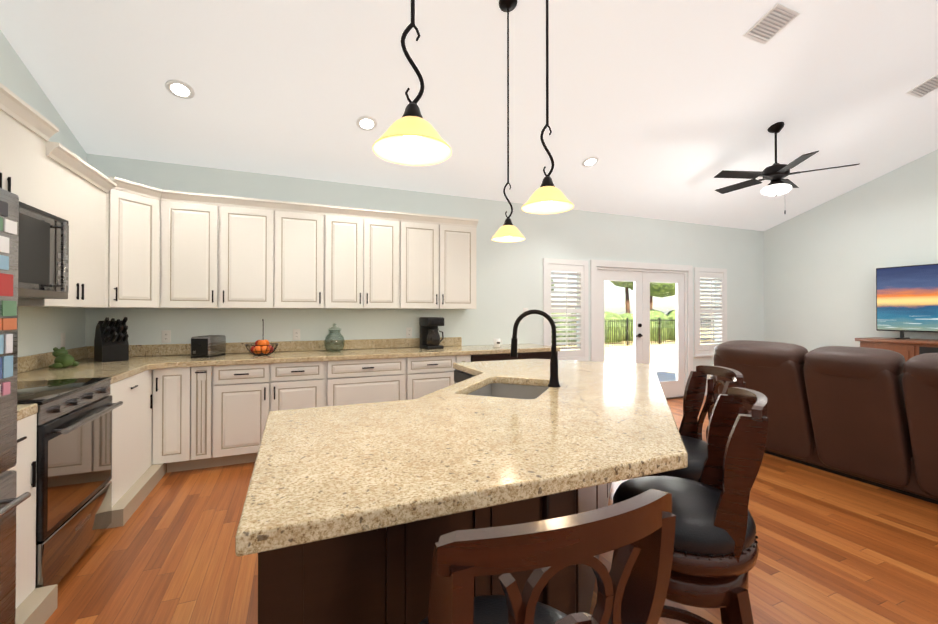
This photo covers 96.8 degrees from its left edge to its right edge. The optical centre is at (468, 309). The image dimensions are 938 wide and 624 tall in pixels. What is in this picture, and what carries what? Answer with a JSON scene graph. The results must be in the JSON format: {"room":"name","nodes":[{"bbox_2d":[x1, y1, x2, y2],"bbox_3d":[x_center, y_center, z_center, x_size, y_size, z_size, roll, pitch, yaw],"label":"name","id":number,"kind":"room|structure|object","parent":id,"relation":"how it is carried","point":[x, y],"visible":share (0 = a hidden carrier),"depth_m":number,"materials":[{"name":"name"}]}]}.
{"room":"kitchen","nodes":[
{"label":"kitchen","id":0,"kind":"room"},
{"bbox_2d":[0,30,86,356],"bbox_3d":[-1.632,-0.815,-0.693,0.150,4.265,9.660,0,0,-23],"label":"wall","id":1,"kind":"structure","parent":0,"point":[41,330],"depth_m":3.01,"materials":[{"name":"paint"}]},
{"bbox_2d":[61,333,64,346],"bbox_3d":[-3.220,0.247,3.296,0.010,0.116,0.072,0,0,-23],"label":"electrical outlet","id":2,"kind":"object","parent":1,"relation":"attached to","point":[62,339],"visible":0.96,"depth_m":3.29,"materials":[{"name":"white plastic"}]},
{"bbox_2d":[85,153,763,395],"bbox_3d":[0.832,-0.022,5.479,9.450,2.770,0.150,0,0,-23],"label":"wall","id":3,"kind":"structure","parent":0,"point":[509,281],"depth_m":5.12,"materials":[{"name":"paint"}]},
{"bbox_2d":[162,330,170,342],"bbox_3d":[-2.816,0.256,3.869,0.072,0.116,0.010,0,0,-23],"label":"electrical outlet","id":4,"kind":"object","parent":3,"relation":"attached to","point":[166,336],"visible":1,"depth_m":3.87,"materials":[{"name":"white plastic"}]},
{"bbox_2d":[293,329,299,339],"bbox_3d":[-1.782,0.264,4.300,0.072,0.116,0.010,0,0,-23],"label":"electrical outlet","id":5,"kind":"object","parent":3,"relation":"attached to","point":[296,334],"visible":1,"depth_m":4.30,"materials":[{"name":"white plastic"}]},
{"bbox_2d":[406,327,411,337],"bbox_3d":[-0.683,0.267,4.758,0.072,0.116,0.010,0,0,-23],"label":"electrical outlet","id":6,"kind":"object","parent":3,"relation":"attached to","point":[409,332],"visible":1,"depth_m":4.75,"materials":[{"name":"white plastic"}]},
{"bbox_2d":[543,258,588,360],"bbox_3d":[1.286,0.036,5.623,0.740,1.405,0.152,0,0,-23],"label":"window shutter","id":7,"kind":"object","parent":3,"relation":"attached to","point":[566,267],"visible":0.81,"depth_m":5.60,"materials":[{"name":"white wood"}]},
{"bbox_2d":[590,259,692,376],"bbox_3d":[2.582,0.343,6.112,1.950,2.050,0.021,0,0,-23],"label":"door frame","id":8,"kind":"structure","parent":3,"relation":"attached to","point":[594,264],"depth_m":6.02,"materials":[{"name":"white wood"}]},
{"bbox_2d":[597,267,686,399],"bbox_3d":[2.555,0.390,6.174,1.762,1.955,0.177,0,0,-23],"label":"french door","id":9,"kind":"structure","parent":3,"relation":"in","point":[641,279],"depth_m":6.18,"materials":[{"name":"white"}]},
{"bbox_2d":[694,267,726,356],"bbox_3d":[3.847,0.044,6.691,0.750,1.405,0.152,0,0,-23],"label":"window shutter","id":10,"kind":"object","parent":3,"relation":"attached to","point":[705,349],"visible":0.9,"depth_m":6.63,"materials":[{"name":"white wood"}]},
{"bbox_2d":[0,0,937,230],"bbox_3d":[2.660,-2.143,1.105,9.450,1.624,9.660,0,0,-23],"label":"ceiling","id":11,"kind":"structure","parent":0,"point":[670,110],"depth_m":3.51,"materials":[{"name":"paint"}]},
{"bbox_2d":[165,80,194,98],"bbox_3d":[-2.183,-1.659,3.146,0.184,0.059,0.176,0,0,-23],"label":"recessed light","id":12,"kind":"object","parent":11,"relation":"in","point":[180,89],"visible":1,"depth_m":3.14,"materials":[{"name":"white"}]},
{"bbox_2d":[356,116,376,130],"bbox_3d":[-0.908,-1.649,3.699,0.184,0.059,0.176,0,0,-23],"label":"recessed light","id":13,"kind":"object","parent":11,"relation":"in","point":[366,123],"visible":1,"depth_m":3.69,"materials":[{"name":"white"}]},
{"bbox_2d":[372,0,451,165],"bbox_3d":[-0.168,-1.473,1.244,0.235,2.013,0.235,0,0,-23],"label":"pendant light","id":14,"kind":"object","parent":11,"relation":"hanging from","point":[411,137],"visible":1,"depth_m":1.24,"materials":[{"name":"yellow glass"}]},
{"bbox_2d":[491,0,524,241],"bbox_3d":[0.262,-1.271,2.786,0.225,1.612,0.225,0,0,-23],"label":"pendant light","id":15,"kind":"object","parent":11,"relation":"hanging from","point":[507,231],"visible":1,"depth_m":2.78,"materials":[{"name":"yellow glass"}]},
{"bbox_2d":[521,0,573,213],"bbox_3d":[0.358,-1.405,1.907,0.238,1.886,0.238,0,0,-23],"label":"pendant light","id":16,"kind":"object","parent":11,"relation":"hanging from","point":[547,197],"visible":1,"depth_m":1.90,"materials":[{"name":"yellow glass"}]},
{"bbox_2d":[582,157,598,166],"bbox_3d":[1.353,-1.642,4.641,0.184,0.059,0.176,0,0,-23],"label":"recessed light","id":17,"kind":"object","parent":11,"relation":"in","point":[589,161],"visible":1,"depth_m":4.63,"materials":[{"name":"white glass"}]},
{"bbox_2d":[742,3,800,44],"bbox_3d":[2.316,-2.181,3.193,0.270,0.088,0.260,0,0,-23],"label":"ceiling vent","id":18,"kind":"object","parent":11,"relation":"in","point":[772,22],"visible":1,"depth_m":3.18,"materials":[{"name":"white metal"}]},
{"bbox_2d":[714,122,859,213],"bbox_3d":[3.240,-1.482,4.454,1.277,0.955,1.215,0,0,-23],"label":"fan","id":19,"kind":"object","parent":11,"relation":"hanging from","point":[775,173],"visible":1,"depth_m":4.37,"materials":[{"name":"black metal"}]},
{"bbox_2d":[906,74,937,98],"bbox_3d":[4.510,-2.187,4.063,0.270,0.088,0.260,0,0,-23],"label":"ceiling vent","id":20,"kind":"object","parent":11,"relation":"in","point":[924,88],"visible":1,"depth_m":4.09,"materials":[{"name":"white metal"}]},
{"bbox_2d":[45,395,937,623],"bbox_3d":[2.660,1.380,1.079,9.450,0.100,9.660,0,0,-23],"label":"floor","id":21,"kind":"structure","parent":0,"point":[835,548],"depth_m":2.23,"materials":[{"name":"brown wood"}]},
{"bbox_2d":[0,83,559,623],"bbox_3d":[-0.605,0.136,2.896,4.508,2.415,3.508,0,0,-23],"label":"kitchen cabinets","id":22,"kind":"object","parent":21,"relation":"on","point":[90,447],"visible":0.94,"depth_m":3.41,"materials":[{"name":"white wood"}]},
{"bbox_2d":[0,188,30,623],"bbox_3d":[-1.817,0.447,1.019,0.772,1.765,0.920,0,0,-23],"label":"refrigerator","id":23,"kind":"object","parent":22,"relation":"in","point":[9,202],"depth_m":1.51,"materials":[{"name":"silver metal"}]},
{"bbox_2d":[18,201,68,298],"bbox_3d":[-2.419,-0.297,2.056,0.506,0.468,0.762,0,0,-23],"label":"microwave","id":24,"kind":"object","parent":22,"relation":"in","point":[43,245],"depth_m":2.21,"materials":[{"name":"black metal"}]},
{"bbox_2d":[49,347,78,368],"bbox_3d":[-2.930,0.349,3.003,0.161,0.149,0.157,0,0,-23],"label":"frog figurine","id":25,"kind":"object","parent":22,"relation":"on","point":[64,359],"visible":0.98,"depth_m":2.98,"materials":[{"name":"green ceramic"}]},
{"bbox_2d":[17,377,122,587],"bbox_3d":[-2.303,0.863,2.092,0.703,0.950,0.758,0,0,-23],"label":"range oven","id":26,"kind":"object","parent":22,"relation":"in","point":[73,417],"depth_m":2.09,"materials":[{"name":"black metal"}]},
{"bbox_2d":[94,317,128,361],"bbox_3d":[-2.950,0.246,3.449,0.360,0.362,0.169,0,-1,37],"label":"knife block","id":27,"kind":"object","parent":22,"relation":"on","point":[111,343],"visible":1,"depth_m":3.40,"materials":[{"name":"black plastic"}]},
{"bbox_2d":[191,335,225,357],"bbox_3d":[-2.375,0.336,3.794,0.170,0.186,0.294,0,0,-3],"label":"toaster","id":28,"kind":"object","parent":22,"relation":"on","point":[208,346],"visible":1,"depth_m":3.67,"materials":[{"name":"silver metal"}]},
{"bbox_2d":[245,319,277,355],"bbox_3d":[-1.950,0.261,3.924,0.286,0.339,0.308,0,0,-23],"label":"fruit bowl","id":29,"kind":"object","parent":22,"relation":"on","point":[264,347],"visible":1,"depth_m":3.86,"materials":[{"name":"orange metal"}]},
{"bbox_2d":[324,323,343,351],"bbox_3d":[-1.379,0.289,4.269,0.200,0.287,0.200,0,0,-23],"label":"glass jar","id":30,"kind":"object","parent":22,"relation":"on","point":[333,343],"visible":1,"depth_m":4.24,"materials":[{"name":"green"}]},
{"bbox_2d":[419,317,443,348],"bbox_3d":[-0.403,0.263,4.615,0.232,0.345,0.233,0,0,-31],"label":"coffee maker","id":31,"kind":"object","parent":22,"relation":"on","point":[429,335],"visible":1,"depth_m":4.53,"materials":[{"name":"black plastic"}]},
{"bbox_2d":[493,339,501,346],"bbox_3d":[0.337,0.389,4.820,0.112,0.095,0.080,0,0,-23],"label":"mug","id":32,"kind":"object","parent":22,"relation":"on","point":[496,342],"visible":1,"depth_m":4.78,"materials":[{"name":"white ceramic"}]},
{"bbox_2d":[258,485,610,623],"bbox_3d":[0.246,0.903,2.347,2.429,0.874,2.030,0,0,-23],"label":"kitchen island","id":33,"kind":"object","parent":21,"relation":"on","point":[376,578],"depth_m":1.09,"materials":[{"name":"brown wood"}]},
{"bbox_2d":[235,357,687,556],"bbox_3d":[0.376,0.442,2.312,2.676,0.045,2.260,0,0,-23],"label":"island countertop","id":34,"kind":"structure","parent":33,"relation":"on","point":[504,432],"depth_m":1.22,"materials":[{"name":"beige stone"}]},
{"bbox_2d":[468,383,549,398],"bbox_3d":[0.223,0.499,2.269,0.799,0.360,0.799,0,0,-23],"label":"sink","id":35,"kind":"object","parent":34,"relation":"in","point":[475,390],"depth_m":2.54,"materials":[{"name":"grey metal"}]},
{"bbox_2d":[510,309,559,386],"bbox_3d":[0.364,0.210,2.260,0.251,0.417,0.148,0,0,-23],"label":"faucet","id":36,"kind":"object","parent":34,"relation":"on","point":[554,381],"depth_m":2.25,"materials":[{"name":"black metal"}]},
{"bbox_2d":[419,489,675,623],"bbox_3d":[0.064,0.795,0.712,0.434,1.069,0.453,0,0,-23],"label":"bar stool","id":37,"kind":"object","parent":21,"relation":"on","point":[636,534],"visible":1,"depth_m":0.52,"materials":[{"name":"brown wood"}]},
{"bbox_2d":[613,387,767,623],"bbox_3d":[0.708,0.800,1.379,0.453,1.069,0.434,0,0,22],"label":"bar stool","id":38,"kind":"object","parent":21,"relation":"on","point":[715,552],"visible":0.75,"depth_m":1.20,"materials":[{"name":"brown wood"}]},
{"bbox_2d":[637,365,745,481],"bbox_3d":[0.975,0.804,1.913,0.468,1.069,0.451,0,0,22],"label":"bar stool","id":39,"kind":"object","parent":21,"relation":"on","point":[690,432],"visible":0.25,"depth_m":1.98,"materials":[{"name":"brown wood"}]},
{"bbox_2d":[710,340,937,503],"bbox_3d":[3.564,0.816,2.901,1.283,1.055,3.650,0,0,-23],"label":"sofa","id":40,"kind":"object","parent":21,"relation":"on","point":[866,415],"visible":0.92,"depth_m":3.16,"materials":[{"name":"brown leather"}]},
{"bbox_2d":[855,337,937,360],"bbox_3d":[5.720,0.868,4.855,0.560,0.980,1.710,0,0,-23],"label":"media console","id":41,"kind":"object","parent":21,"relation":"on","point":[907,349],"visible":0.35,"depth_m":5.12,"materials":[{"name":"brown wood"}]},
{"bbox_2d":[876,264,937,338],"bbox_3d":[5.790,-0.089,4.929,0.260,0.934,1.480,0,0,-23],"label":"tv","id":42,"kind":"object","parent":41,"relation":"on","point":[906,298],"visible":0.98,"depth_m":5.31,"materials":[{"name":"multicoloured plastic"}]},
{"bbox_2d":[764,149,937,351],"bbox_3d":[6.953,-0.789,2.884,0.150,4.265,9.660,0,0,-23],"label":"wall","id":43,"kind":"structure","parent":0,"point":[823,261],"depth_m":6.09,"materials":[{"name":"paint"}]},
{"label":"outside","id":44,"kind":"structure","parent":0,"visible":0},
{"bbox_2d":[556,328,714,381],"bbox_3d":[-8.781,1.855,33.960,70.000,0.440,59.850,0,0,-23],"label":"ground","id":45,"kind":"structure","parent":44,"point":[671,370],"depth_m":15.62,"materials":[{"name":"beige concrete"}]},
{"bbox_2d":[551,280,675,342],"bbox_3d":[-0.333,-2.198,24.508,32.473,9.304,12.537,0,0,-23],"label":"tree","id":46,"kind":"object","parent":45,"relation":"on","point":[664,286],"depth_m":23.28,"materials":[{"name":"green plant"}]},
{"bbox_2d":[551,317,713,346],"bbox_3d":[0.385,1.069,17.120,30.035,1.360,0.070,0,0,-23],"label":"fence","id":47,"kind":"object","parent":45,"relation":"on","point":[659,333],"depth_m":20.24,"materials":[{"name":"black metal"}]}
]}

